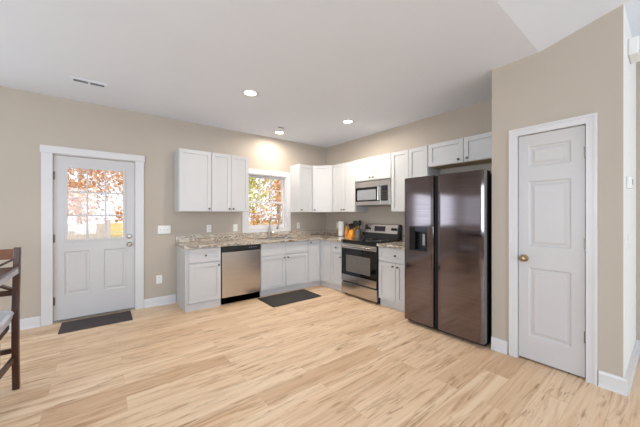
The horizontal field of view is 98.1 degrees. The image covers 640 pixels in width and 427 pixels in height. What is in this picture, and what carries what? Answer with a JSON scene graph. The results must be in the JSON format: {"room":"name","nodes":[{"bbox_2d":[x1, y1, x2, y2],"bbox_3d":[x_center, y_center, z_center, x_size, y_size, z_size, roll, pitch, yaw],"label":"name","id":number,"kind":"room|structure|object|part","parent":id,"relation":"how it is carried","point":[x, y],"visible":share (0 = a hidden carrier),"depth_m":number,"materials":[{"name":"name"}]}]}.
{"room":"kitchen","nodes":[
{"label":"kitchen","id":0,"kind":"room"},
{"bbox_2d":[0,86,325,318],"bbox_3d":[-2.838,-0.040,3.763,7.660,2.978,0.140,0,0,-38],"label":"wall","id":1,"kind":"structure","parent":0,"point":[28,120],"depth_m":3.81,"materials":[{"name":"beige paint"}]},
{"bbox_2d":[8,316,40,331],"bbox_3d":[-4.501,1.269,2.357,3.027,0.120,0.026,0,0,-38],"label":"baseboard","id":2,"kind":"structure","parent":1,"relation":"attached to","point":[33,322],"depth_m":3.23,"materials":[{"name":"white paint"}]},
{"bbox_2d":[40,144,144,325],"bbox_3d":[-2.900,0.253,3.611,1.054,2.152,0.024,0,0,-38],"label":"trim","id":3,"kind":"structure","parent":1,"relation":"attached to","point":[47,151],"depth_m":3.35,"materials":[{"name":"white paint"}]},
{"bbox_2d":[53,155,134,323],"bbox_3d":[-2.930,0.303,3.647,0.843,2.050,0.170,0,0,-38],"label":"door","id":4,"kind":"structure","parent":1,"relation":"in","point":[93,277],"depth_m":3.60,"materials":[{"name":"white paint"}]},
{"bbox_3d":[-2.923,-0.131,3.634,0.617,0.950,0.024,0,0,-38],"label":"lite frame","id":5,"kind":"part","parent":4,"relation":"part of","materials":[{"name":"clear glass"}]},
{"bbox_2d":[156,275,161,283],"bbox_3d":[-2.348,0.952,4.053,0.074,0.120,0.008,0,0,-38],"label":"wall outlet","id":6,"kind":"object","parent":1,"relation":"attached to","point":[158,277],"visible":1,"depth_m":4.05,"materials":[{"name":"white plastic"}]},
{"bbox_2d":[144,294,175,307],"bbox_3d":[-2.329,1.269,4.056,0.407,0.120,0.026,0,0,-38],"label":"baseboard","id":7,"kind":"structure","parent":1,"relation":"attached to","point":[157,301],"depth_m":4.05,"materials":[{"name":"white paint"}]},
{"bbox_2d":[158,225,170,233],"bbox_3d":[-2.293,0.229,4.091,0.166,0.120,0.016,0,0,-38],"label":"light switch","id":8,"kind":"object","parent":1,"relation":"attached to","point":[161,229],"visible":1,"depth_m":4.09,"materials":[{"name":"white plastic"}]},
{"bbox_2d":[174,148,210,211],"bbox_3d":[-1.906,-0.488,4.176,0.449,0.902,0.351,0,0,-38],"label":"upper cabinet","id":9,"kind":"object","parent":1,"relation":"attached to","point":[192,168],"visible":1,"depth_m":4.06,"materials":[{"name":"white paint"}]},
{"bbox_2d":[211,152,248,211],"bbox_3d":[-1.492,-0.488,4.500,0.598,0.902,0.351,0,0,-38],"label":"upper cabinet","id":10,"kind":"object","parent":1,"relation":"attached to","point":[229,173],"visible":1,"depth_m":4.37,"materials":[{"name":"white paint"}]},
{"bbox_3d":[-1.526,-0.488,4.302,0.292,0.892,0.020,0,0,-38],"label":"door","id":11,"kind":"part","parent":10,"relation":"part of","materials":[{"name":"white paint"}]},
{"bbox_3d":[-1.292,-0.488,4.485,0.291,0.892,0.020,0,0,-38],"label":"door","id":12,"kind":"part","parent":10,"relation":"part of","materials":[{"name":"white paint"}]},
{"bbox_2d":[242,168,290,232],"bbox_3d":[-0.963,-0.234,5.129,0.987,1.143,0.020,0,0,-38],"label":"trim","id":13,"kind":"structure","parent":1,"relation":"attached to","point":[245,229],"depth_m":5.22,"materials":[{"name":"white paint"}]},
{"bbox_2d":[248,174,285,227],"bbox_3d":[-1.011,-0.234,5.193,0.800,0.975,0.140,0,0,-38],"label":"window","id":14,"kind":"structure","parent":1,"relation":"in","point":[283,179],"depth_m":5.28,"materials":[{"name":"white paint"}]},
{"bbox_3d":[-1.030,-0.450,5.217,0.760,0.503,0.030,0,0,-38],"label":"sash","id":15,"kind":"part","parent":14,"relation":"part of","materials":[{"name":"glass"}]},
{"bbox_3d":[-1.008,0.000,5.189,0.760,0.468,0.030,0,0,-38],"label":"sash","id":16,"kind":"part","parent":14,"relation":"part of","materials":[{"name":"clear glass"}]},
{"bbox_2d":[290,164,311,211],"bbox_3d":[-0.354,-0.488,5.391,0.309,0.902,0.351,0,0,-38],"label":"upper cabinet","id":17,"kind":"object","parent":1,"relation":"attached to","point":[301,175],"visible":1,"depth_m":5.28,"materials":[{"name":"white paint"}]},
{"bbox_3d":[-0.270,-0.488,5.284,0.300,0.892,0.020,0,0,-38],"label":"door","id":18,"kind":"part","parent":17,"relation":"part of","materials":[{"name":"white paint"}]},
{"bbox_2d":[312,165,332,211],"bbox_3d":[0.075,-0.488,5.576,0.589,0.902,0.589,0,0,-38],"label":"upper cabinet","id":19,"kind":"object","parent":1,"relation":"attached to","point":[322,176],"visible":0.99,"depth_m":5.36,"materials":[{"name":"white paint"}]},
{"bbox_2d":[0,0,639,147],"bbox_3d":[0.512,-1.883,-0.307,7.920,0.907,10.680,0,0,-38],"label":"ceiling","id":20,"kind":"structure","parent":0,"point":[313,66],"depth_m":2.46,"materials":[{"name":"white paint"}]},
{"bbox_2d":[69,76,106,88],"bbox_3d":[-2.512,-1.426,3.022,0.310,0.006,0.140,0,0,-38],"label":"ceiling vent","id":21,"kind":"object","parent":20,"relation":"in","point":[72,79],"visible":1,"depth_m":3.01,"materials":[{"name":"white metal"}]},
{"bbox_2d":[242,89,258,96],"bbox_3d":[-0.821,-1.425,3.276,0.191,0.008,0.191,0,0,-38],"label":"recessed light","id":22,"kind":"object","parent":20,"relation":"in","point":[248,92],"visible":1,"depth_m":3.27,"materials":[{"name":"white paint"}]},
{"bbox_2d":[275,126,287,129],"bbox_3d":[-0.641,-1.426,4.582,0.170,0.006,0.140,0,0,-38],"label":"smoke detector","id":23,"kind":"object","parent":20,"relation":"in","point":[277,127],"visible":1,"depth_m":4.57,"materials":[{"name":"white paint"}]},
{"bbox_2d":[342,119,353,123],"bbox_3d":[0.430,-1.425,4.284,0.191,0.008,0.191,0,0,-38],"label":"recessed light","id":24,"kind":"object","parent":20,"relation":"in","point":[347,121],"visible":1,"depth_m":4.27,"materials":[{"name":"white paint"}]},
{"bbox_2d":[0,285,639,426],"bbox_3d":[0.520,1.389,-0.301,7.660,0.120,10.400,0,0,-38],"label":"floor","id":25,"kind":"structure","parent":0,"point":[335,358],"depth_m":2.26,"materials":[{"name":"brown wood"}]},
{"bbox_2d":[0,267,17,285],"bbox_3d":[-2.069,0.852,1.064,1.000,0.955,1.560,0,0,-38],"label":"dining table","id":26,"kind":"object","parent":25,"relation":"on","point":[6,273],"visible":1,"depth_m":1.81,"materials":[{"name":"brown wood"}]},
{"bbox_2d":[0,247,20,389],"bbox_3d":[-2.377,0.793,1.846,0.468,1.072,0.459,0,0,-38],"label":"counter stool","id":27,"kind":"object","parent":25,"relation":"on","point":[13,315],"visible":0.98,"depth_m":2.09,"materials":[{"name":"brown wood"}]},
{"bbox_3d":[-2.362,0.847,1.828,0.370,0.035,0.345,0,0,-38],"label":"seat frame","id":28,"kind":"part","parent":27,"relation":"part of","materials":[{"name":"brown wood"}]},
{"bbox_3d":[-2.481,0.594,1.980,0.396,0.040,0.020,0,0,-38],"label":"rail","id":29,"kind":"part","parent":27,"relation":"part of","materials":[{"name":"brown wood"}]},
{"bbox_3d":[-2.504,0.305,2.009,0.396,0.077,0.043,0,0,-38],"label":"rail","id":30,"kind":"part","parent":27,"relation":"part of","materials":[{"name":"brown wood"}]},
{"bbox_2d":[0,310,13,333],"bbox_3d":[-2.361,0.767,1.826,0.424,0.121,0.408,0,0,-38],"label":"seat cushion","id":31,"kind":"object","parent":27,"relation":"on","point":[6,316],"depth_m":1.98,"materials":[{"name":"grey fabric"}]},
{"bbox_3d":[-2.317,0.793,2.119,0.038,1.072,0.101,0,0,-38],"label":"leg","id":32,"kind":"part","parent":27,"relation":"part of","materials":[{"name":"brown wood"}]},
{"bbox_2d":[58,311,132,333],"bbox_3d":[-2.744,1.323,3.431,0.690,0.009,0.400,0,0,-38],"label":"door mat","id":33,"kind":"object","parent":25,"relation":"on","point":[70,326],"visible":1,"depth_m":3.41,"materials":[{"name":"grey fabric"}]},
{"bbox_2d":[176,246,220,312],"bbox_3d":[-1.791,0.899,4.098,0.475,0.860,0.616,0,0,-38],"label":"base cabinet","id":34,"kind":"object","parent":25,"relation":"on","point":[198,270],"visible":0.99,"depth_m":3.88,"materials":[{"name":"white paint"}]},
{"bbox_3d":[-1.611,0.573,3.899,0.428,0.190,0.020,0,0,-38],"label":"drawer","id":35,"kind":"part","parent":34,"relation":"part of","materials":[{"name":"white paint"}]},
{"bbox_3d":[-1.611,0.953,3.899,0.428,0.536,0.020,0,0,-38],"label":"door","id":36,"kind":"part","parent":34,"relation":"part of","materials":[{"name":"white paint"}]},
{"bbox_2d":[221,244,259,303],"bbox_3d":[-1.355,0.895,4.433,0.610,0.844,0.579,0,0,-38],"label":"dishwasher","id":37,"kind":"object","parent":25,"relation":"on","point":[240,264],"visible":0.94,"depth_m":4.19,"materials":[{"name":"silver metal"}]},
{"bbox_3d":[-1.204,1.273,4.240,0.606,0.088,0.020,0,0,-38],"label":"kick plate","id":38,"kind":"part","parent":37,"relation":"part of","materials":[{"name":"black plastic"}]},
{"bbox_3d":[-1.188,0.514,4.220,0.606,0.078,0.030,0,0,-38],"label":"control panel","id":39,"kind":"part","parent":37,"relation":"part of","materials":[{"name":"black plastic"}]},
{"bbox_2d":[260,241,307,296],"bbox_3d":[-0.748,0.899,4.914,0.921,0.860,0.616,0,0,-38],"label":"base cabinet","id":40,"kind":"object","parent":25,"relation":"on","point":[283,265],"visible":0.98,"depth_m":4.67,"materials":[{"name":"white paint"}]},
{"bbox_2d":[175,229,363,248],"bbox_3d":[-0.661,0.398,4.615,2.938,0.138,1.198,0,0,-38],"label":"countertop","id":41,"kind":"structure","parent":40,"relation":"on","point":[233,239],"depth_m":4.68,"materials":[{"name":"stone"}]},
{"bbox_2d":[268,218,278,237],"bbox_3d":[-0.841,0.247,5.078,0.211,0.364,0.099,0,0,16],"label":"faucet","id":42,"kind":"object","parent":41,"relation":"on","point":[277,226],"visible":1,"depth_m":5.06,"materials":[{"name":"silver metal"}]},
{"bbox_2d":[257,237,293,239],"bbox_3d":[-0.761,0.527,4.906,0.612,0.204,0.352,0,0,-38],"label":"sink","id":43,"kind":"object","parent":41,"relation":"in","point":[272,238],"visible":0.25,"depth_m":5.04,"materials":[{"name":"silver metal"}]},
{"bbox_2d":[345,224,348,236],"bbox_3d":[0.507,0.304,5.232,0.084,0.250,0.084,0,0,-38],"label":"bottle","id":44,"kind":"object","parent":41,"relation":"on","point":[346,229],"visible":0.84,"depth_m":5.20,"materials":[{"name":"orange glass"}]},
{"bbox_2d":[347,228,354,237],"bbox_3d":[0.592,0.335,5.108,0.158,0.189,0.110,0,0,-38],"label":"knife block","id":45,"kind":"object","parent":41,"relation":"on","point":[351,234],"visible":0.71,"depth_m":5.07,"materials":[{"name":"orange wood"}]},
{"bbox_2d":[355,229,360,237],"bbox_3d":[0.686,0.351,5.004,0.113,0.155,0.113,0,0,-38],"label":"utensil crock","id":46,"kind":"object","parent":41,"relation":"on","point":[357,231],"visible":0.97,"depth_m":4.96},
{"bbox_3d":[0.415,0.268,5.382,0.139,0.322,0.139,0,0,-38],"label":"paper towel holder","id":47,"kind":"object","parent":41,"relation":"on","visible":0},
{"bbox_2d":[338,221,343,235],"bbox_3d":[0.415,0.279,5.382,0.116,0.275,0.116,0,0,-38],"label":"paper towel roll","id":48,"kind":"object","parent":47,"relation":"on","point":[340,223],"visible":1,"depth_m":5.33,"materials":[{"name":"white paper"}]},
{"bbox_3d":[-0.763,0.573,4.562,0.452,0.190,0.020,0,0,-38],"label":"drawer","id":49,"kind":"part","parent":40,"relation":"part of","materials":[{"name":"white paint"}]},
{"bbox_3d":[-0.763,0.953,4.562,0.452,0.536,0.020,0,0,-38],"label":"door","id":50,"kind":"part","parent":40,"relation":"part of","materials":[{"name":"white paint"}]},
{"bbox_3d":[-0.402,0.573,4.844,0.452,0.190,0.020,0,0,-38],"label":"drawer","id":51,"kind":"part","parent":40,"relation":"part of","materials":[{"name":"white paint"}]},
{"bbox_3d":[-0.402,0.953,4.844,0.452,0.536,0.020,0,0,-38],"label":"door","id":52,"kind":"part","parent":40,"relation":"part of","materials":[{"name":"white paint"}]},
{"bbox_2d":[258,289,320,306],"bbox_3d":[-0.477,1.322,4.417,0.875,0.012,0.510,0,0,-38],"label":"kitchen mat","id":53,"kind":"object","parent":25,"relation":"on","point":[281,299],"visible":1,"depth_m":4.38,"materials":[{"name":"grey fabric"}]},
{"bbox_2d":[306,240,332,288],"bbox_3d":[0.050,0.899,5.365,0.888,0.860,0.889,0,0,-38],"label":"base cabinet","id":54,"kind":"object","parent":25,"relation":"on","point":[319,251],"visible":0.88,"depth_m":5.06,"materials":[{"name":"white paint"}]},
{"bbox_3d":[-0.111,0.850,5.072,0.265,0.745,0.020,0,0,-38],"label":"door","id":55,"kind":"part","parent":54,"relation":"part of","materials":[{"name":"white paint"}]},
{"bbox_3d":[0.103,0.850,5.035,0.020,0.745,0.297,0,0,-38],"label":"door","id":56,"kind":"part","parent":54,"relation":"part of","materials":[{"name":"white paint"}]},
{"bbox_2d":[331,241,344,292],"bbox_3d":[0.515,0.899,4.967,0.646,0.860,0.306,0,0,-38],"label":"base cabinet","id":57,"kind":"object","parent":25,"relation":"on","point":[336,249],"visible":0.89,"depth_m":4.80,"materials":[{"name":"white paint"}]},
{"bbox_3d":[0.293,0.573,4.792,0.020,0.190,0.297,0,0,-38],"label":"drawer","id":58,"kind":"part","parent":57,"relation":"part of","materials":[{"name":"white paint"}]},
{"bbox_3d":[0.293,0.953,4.792,0.020,0.536,0.297,0,0,-38],"label":"door","id":59,"kind":"part","parent":57,"relation":"part of","materials":[{"name":"white paint"}]},
{"bbox_2d":[341,224,401,303],"bbox_3d":[0.813,0.750,4.519,0.688,1.158,0.757,0,0,-38],"label":"range","id":60,"kind":"object","parent":25,"relation":"on","point":[360,256],"visible":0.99,"depth_m":4.38,"materials":[{"name":"silver metal"}]},
{"bbox_3d":[0.565,0.514,4.324,0.058,0.026,0.657,0,0,-38],"label":"handle","id":61,"kind":"part","parent":60,"relation":"part of","materials":[{"name":"silver metal"}]},
{"bbox_3d":[0.590,0.516,4.344,0.006,0.075,0.749,0,0,-38],"label":"trim","id":62,"kind":"part","parent":60,"relation":"part of","materials":[{"name":"silver metal"}]},
{"bbox_3d":[0.590,1.039,4.344,0.006,0.106,0.749,0,0,-38],"label":"trim","id":63,"kind":"part","parent":60,"relation":"part of","materials":[{"name":"silver metal"}]},
{"bbox_3d":[0.591,0.770,4.345,0.005,0.428,0.745,0,0,-38],"label":"glass","id":64,"kind":"part","parent":60,"relation":"part of","materials":[{"name":"black glass"}]},
{"bbox_3d":[0.602,1.202,4.354,0.033,0.175,0.749,0,0,-38],"label":"storage drawer","id":65,"kind":"part","parent":60,"relation":"part of","materials":[{"name":"silver metal"}]},
{"bbox_3d":[0.604,0.786,4.355,0.029,0.615,0.749,0,0,-38],"label":"oven door","id":66,"kind":"part","parent":60,"relation":"part of","materials":[{"name":"black plastic"}]},
{"bbox_2d":[341,237,399,243],"bbox_3d":[0.812,0.425,4.518,0.570,0.017,0.757,0,0,-38],"label":"cooktop","id":67,"kind":"object","parent":60,"relation":"in","point":[364,240],"depth_m":4.43,"materials":[{"name":"black glass"}]},
{"bbox_3d":[1.022,0.248,4.699,0.038,0.142,0.703,0,0,-38],"label":"control panel","id":68,"kind":"part","parent":60,"relation":"part of","materials":[{"name":"silver metal"}]},
{"bbox_2d":[379,247,404,311],"bbox_3d":[1.270,0.899,4.002,0.646,0.860,0.610,0,0,-38],"label":"base cabinet","id":69,"kind":"object","parent":25,"relation":"on","point":[391,260],"visible":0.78,"depth_m":3.88,"materials":[{"name":"white paint"}]},
{"bbox_3d":[0.954,0.953,3.947,0.020,0.536,0.297,0,0,-38],"label":"door","id":70,"kind":"part","parent":69,"relation":"part of","materials":[{"name":"white paint"}]},
{"bbox_2d":[377,235,404,248],"bbox_3d":[1.268,0.398,3.999,0.658,0.138,0.605,0,0,-38],"label":"countertop","id":71,"kind":"structure","parent":69,"relation":"on","point":[400,244],"depth_m":3.92,"materials":[{"name":"stone"}]},
{"bbox_3d":[1.048,0.573,3.828,0.020,0.190,0.600,0,0,-38],"label":"drawer","id":72,"kind":"part","parent":69,"relation":"part of","materials":[{"name":"white paint"}]},
{"bbox_3d":[1.141,0.953,3.709,0.020,0.536,0.297,0,0,-38],"label":"door","id":73,"kind":"part","parent":69,"relation":"part of","materials":[{"name":"white paint"}]},
{"bbox_2d":[405,169,491,345],"bbox_3d":[1.635,0.443,3.320,0.790,1.772,0.912,0,0,-38],"label":"refrigerator","id":74,"kind":"object","parent":25,"relation":"on","point":[448,217],"visible":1,"depth_m":2.97,"materials":[{"name":"black metal"}]},
{"bbox_3d":[1.125,0.287,3.357,0.027,0.272,0.069,0,0,-38],"label":"dispenser panel","id":75,"kind":"part","parent":74,"relation":"part of","materials":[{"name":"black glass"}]},
{"bbox_3d":[1.188,0.422,3.308,0.070,1.723,0.380,0,0,-38],"label":"freezer door","id":76,"kind":"part","parent":74,"relation":"part of","materials":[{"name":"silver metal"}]},
{"bbox_3d":[1.226,0.301,3.272,0.015,0.132,0.030,0,0,-38],"label":"dispenser lever","id":77,"kind":"part","parent":74,"relation":"part of","materials":[{"name":"grey plastic"}]},
{"bbox_3d":[1.486,0.422,2.927,0.070,1.723,0.473,0,0,-38],"label":"fridge door","id":78,"kind":"part","parent":74,"relation":"part of","materials":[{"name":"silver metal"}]},
{"bbox_2d":[326,99,491,240],"bbox_3d":[1.260,-0.040,4.643,0.120,2.978,3.526,0,0,-38],"label":"wall","id":79,"kind":"structure","parent":0,"point":[474,119],"depth_m":4.46,"materials":[{"name":"beige paint"}]},
{"bbox_2d":[333,161,367,211],"bbox_3d":[0.539,-0.488,5.176,0.351,0.902,0.605,0,0,-38],"label":"upper cabinet","id":80,"kind":"object","parent":79,"relation":"attached to","point":[344,182],"visible":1,"depth_m":5.04,"materials":[{"name":"white paint"}]},
{"bbox_3d":[0.340,-0.488,5.211,0.020,0.892,0.294,0,0,-38],"label":"door","id":81,"kind":"part","parent":80,"relation":"part of","materials":[{"name":"white paint"}]},
{"bbox_3d":[0.525,-0.488,4.974,0.020,0.892,0.297,0,0,-38],"label":"door","id":82,"kind":"part","parent":80,"relation":"part of","materials":[{"name":"white paint"}]},
{"bbox_2d":[355,153,390,182],"bbox_3d":[0.963,-0.748,4.634,0.351,0.383,0.762,0,0,-38],"label":"upper cabinet","id":83,"kind":"object","parent":79,"relation":"attached to","point":[374,168],"visible":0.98,"depth_m":4.52,"materials":[{"name":"white paint"}]},
{"bbox_3d":[0.740,-0.748,4.700,0.020,0.373,0.373,0,0,-38],"label":"door","id":84,"kind":"part","parent":83,"relation":"part of","materials":[{"name":"white paint"}]},
{"bbox_2d":[355,179,390,206],"bbox_3d":[0.953,-0.341,4.626,0.376,0.411,0.757,0,0,-38],"label":"microwave","id":85,"kind":"object","parent":83,"relation":"attached to","point":[377,192],"visible":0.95,"depth_m":4.50,"materials":[{"name":"silver metal"}]},
{"bbox_3d":[0.794,-0.344,4.622,0.030,0.395,0.563,0,0,-38],"label":"door","id":86,"kind":"part","parent":85,"relation":"part of","materials":[{"name":"silver metal"}]},
{"bbox_3d":[0.926,-0.331,4.396,0.050,0.260,0.022,0,0,-38],"label":"handle","id":87,"kind":"part","parent":85,"relation":"part of","materials":[{"name":"silver metal"}]},
{"bbox_3d":[1.027,-0.344,4.325,0.030,0.395,0.188,0,0,-38],"label":"control panel","id":88,"kind":"part","parent":85,"relation":"part of","materials":[{"name":"silver metal"}]},
{"bbox_3d":[0.973,-0.748,4.402,0.020,0.373,0.373,0,0,-38],"label":"door","id":89,"kind":"part","parent":83,"relation":"part of","materials":[{"name":"white paint"}]},
{"bbox_2d":[391,145,439,211],"bbox_3d":[1.387,-0.488,4.093,0.351,0.902,0.609,0,0,-38],"label":"upper cabinet","id":90,"kind":"object","parent":79,"relation":"attached to","point":[409,163],"visible":0.44,"depth_m":4.07,"materials":[{"name":"white paint"}]},
{"bbox_3d":[1.187,-0.488,4.128,0.020,0.892,0.297,0,0,-38],"label":"door","id":91,"kind":"part","parent":90,"relation":"part of","materials":[{"name":"white paint"}]},
{"bbox_3d":[1.373,-0.488,3.890,0.020,0.892,0.297,0,0,-38],"label":"door","id":92,"kind":"part","parent":90,"relation":"part of","materials":[{"name":"white paint"}]},
{"bbox_2d":[428,132,491,169],"bbox_3d":[1.865,-0.786,3.481,0.351,0.306,0.940,0,0,-38],"label":"upper cabinet","id":93,"kind":"object","parent":79,"relation":"attached to","point":[476,149],"visible":0.83,"depth_m":3.43,"materials":[{"name":"white paint"}]},
{"bbox_3d":[1.614,-0.786,3.582,0.020,0.296,0.461,0,0,-38],"label":"door","id":94,"kind":"part","parent":93,"relation":"part of","materials":[{"name":"white paint"}]},
{"bbox_3d":[1.887,-0.635,3.498,0.297,0.004,0.916,0,0,-38],"label":"panel","id":95,"kind":"part","parent":93,"relation":"part of","materials":[{"name":"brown wood"}]},
{"bbox_3d":[1.903,-0.786,3.214,0.020,0.296,0.463,0,0,-38],"label":"door","id":96,"kind":"part","parent":93,"relation":"part of","materials":[{"name":"white paint"}]},
{"bbox_2d":[492,5,622,376],"bbox_3d":[2.019,-0.171,2.438,0.120,3.000,0.882,0,0,-38],"label":"wall","id":97,"kind":"structure","parent":0,"point":[581,73],"depth_m":2.24,"materials":[{"name":"beige paint"}]},
{"bbox_2d":[491,336,507,354],"bbox_3d":[1.733,1.269,2.686,0.026,0.120,0.140,0,0,-38],"label":"baseboard","id":98,"kind":"structure","parent":97,"relation":"attached to","point":[499,345],"depth_m":2.68,"materials":[{"name":"white paint"}]},
{"bbox_2d":[519,125,585,377],"bbox_3d":[1.980,0.299,2.384,0.104,2.028,0.474,0,0,-38],"label":"door","id":99,"kind":"structure","parent":97,"relation":"in","point":[552,164],"depth_m":2.38,"materials":[{"name":"white paint"}]},
{"bbox_3d":[1.847,0.403,2.525,0.069,0.065,0.065,0,0,-38],"label":"knob","id":100,"kind":"part","parent":99,"relation":"part of","materials":[{"name":"gold metal"}]},
{"bbox_2d":[509,112,597,385],"bbox_3d":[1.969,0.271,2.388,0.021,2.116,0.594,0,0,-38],"label":"trim","id":101,"kind":"structure","parent":97,"relation":"attached to","point":[591,120],"depth_m":2.20,"materials":[{"name":"white paint"}]},
{"bbox_2d":[598,370,626,395],"bbox_3d":[2.199,1.269,2.090,0.026,0.120,0.147,0,0,-38],"label":"baseboard","id":102,"kind":"structure","parent":97,"relation":"attached to","point":[611,382],"depth_m":2.09,"materials":[{"name":"white paint"}]},
{"bbox_2d":[623,4,635,377],"bbox_3d":[2.618,-0.171,2.406,1.019,3.000,0.100,0,0,-38],"label":"wall","id":103,"kind":"structure","parent":0,"point":[630,68],"depth_m":2.25,"materials":[{"name":"white paint"}]},
{"bbox_2d":[627,176,632,188],"bbox_3d":[2.429,-0.246,2.176,0.120,0.090,0.030,0,0,-38],"label":"thermostat","id":104,"kind":"object","parent":103,"relation":"attached to","point":[629,178],"visible":0.99,"depth_m":2.14,"materials":[{"name":"white plastic"}]},
{"bbox_2d":[624,340,639,395],"bbox_3d":[2.656,1.269,2.355,1.022,0.120,0.026,0,0,-38],"label":"baseboard","id":105,"kind":"structure","parent":103,"relation":"attached to","point":[630,372],"depth_m":2.29,"materials":[{"name":"white paint"}]},
{"bbox_2d":[628,36,639,63],"bbox_3d":[2.551,-1.329,2.247,0.220,0.135,0.068,0,0,-38],"label":"wall sensor","id":106,"kind":"object","parent":103,"relation":"attached to","point":[634,42],"visible":1,"depth_m":2.19,"materials":[{"name":"white plastic"}]},
{"bbox_2d":[636,61,639,339],"bbox_3d":[4.912,-0.444,0.399,0.120,3.785,6.088,0,0,-38],"label":"wall","id":107,"kind":"structure","parent":0,"point":[637,63],"depth_m":2.67,"materials":[{"name":"beige paint"}]},
{"label":"outside","id":108,"kind":"structure","parent":0,"visible":0},
{"bbox_2d":[70,221,275,238],"bbox_3d":[-14.473,1.804,32.765,70.000,0.250,59.840,0,0,-38],"label":"ground","id":109,"kind":"structure","parent":108,"point":[116,230],"depth_m":32.38,"materials":[{"name":"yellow plant"}]},
{"bbox_2d":[68,220,110,238],"bbox_3d":[-9.404,0.929,6.409,7.300,1.500,0.100,0,0,-38],"label":"fence","id":110,"kind":"object","parent":109,"relation":"on","point":[78,231],"visible":0.09,"depth_m":8.34,"materials":[{"name":"white wood"}]},
{"bbox_3d":[-7.051,0.949,8.271,1.100,1.300,0.057,0,0,-38],"label":"panel","id":111,"kind":"part","parent":110,"relation":"part of","materials":[{"name":"white wood"}]},
{"bbox_3d":[-6.569,0.929,8.628,0.100,1.500,0.100,0,0,-38],"label":"post","id":112,"kind":"part","parent":110,"relation":"part of","materials":[{"name":"white wood"}]},
{"bbox_2d":[68,168,117,223],"bbox_3d":[-9.092,-1.579,9.083,4.137,6.522,4.045,0,0,-5],"label":"tree","id":113,"kind":"object","parent":109,"relation":"on","point":[72,184],"visible":0.09,"depth_m":9.86,"materials":[{"name":"orange plant"}]},
{"bbox_2d":[68,168,122,225],"bbox_3d":[-14.837,-2.302,17.575,6.014,8.218,6.116,0,0,-30],"label":"tree","id":114,"kind":"object","parent":109,"relation":"on","point":[78,172],"visible":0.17,"depth_m":17.25,"materials":[{"name":"orange plant"}]},
{"bbox_2d":[102,171,122,224],"bbox_3d":[-8.721,-1.570,13.591,3.528,6.504,5.526,0,0,-31],"label":"tree","id":115,"kind":"object","parent":109,"relation":"on","point":[120,181],"visible":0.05,"depth_m":14.08,"materials":[{"name":"orange plant"}]},
{"bbox_2d":[249,177,280,221],"bbox_3d":[-3.640,-1.590,12.287,3.963,6.544,4.087,0,0,3],"label":"tree","id":116,"kind":"object","parent":109,"relation":"on","point":[251,186],"visible":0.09,"depth_m":12.72,"materials":[{"name":"green plant"}]},
{"bbox_2d":[249,179,281,224],"bbox_3d":[-2.377,-1.927,16.610,4.741,7.339,6.354,0,0,35],"label":"tree","id":117,"kind":"object","parent":109,"relation":"on","point":[277,183],"visible":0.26,"depth_m":15.75,"materials":[{"name":"orange plant"}]}
]}

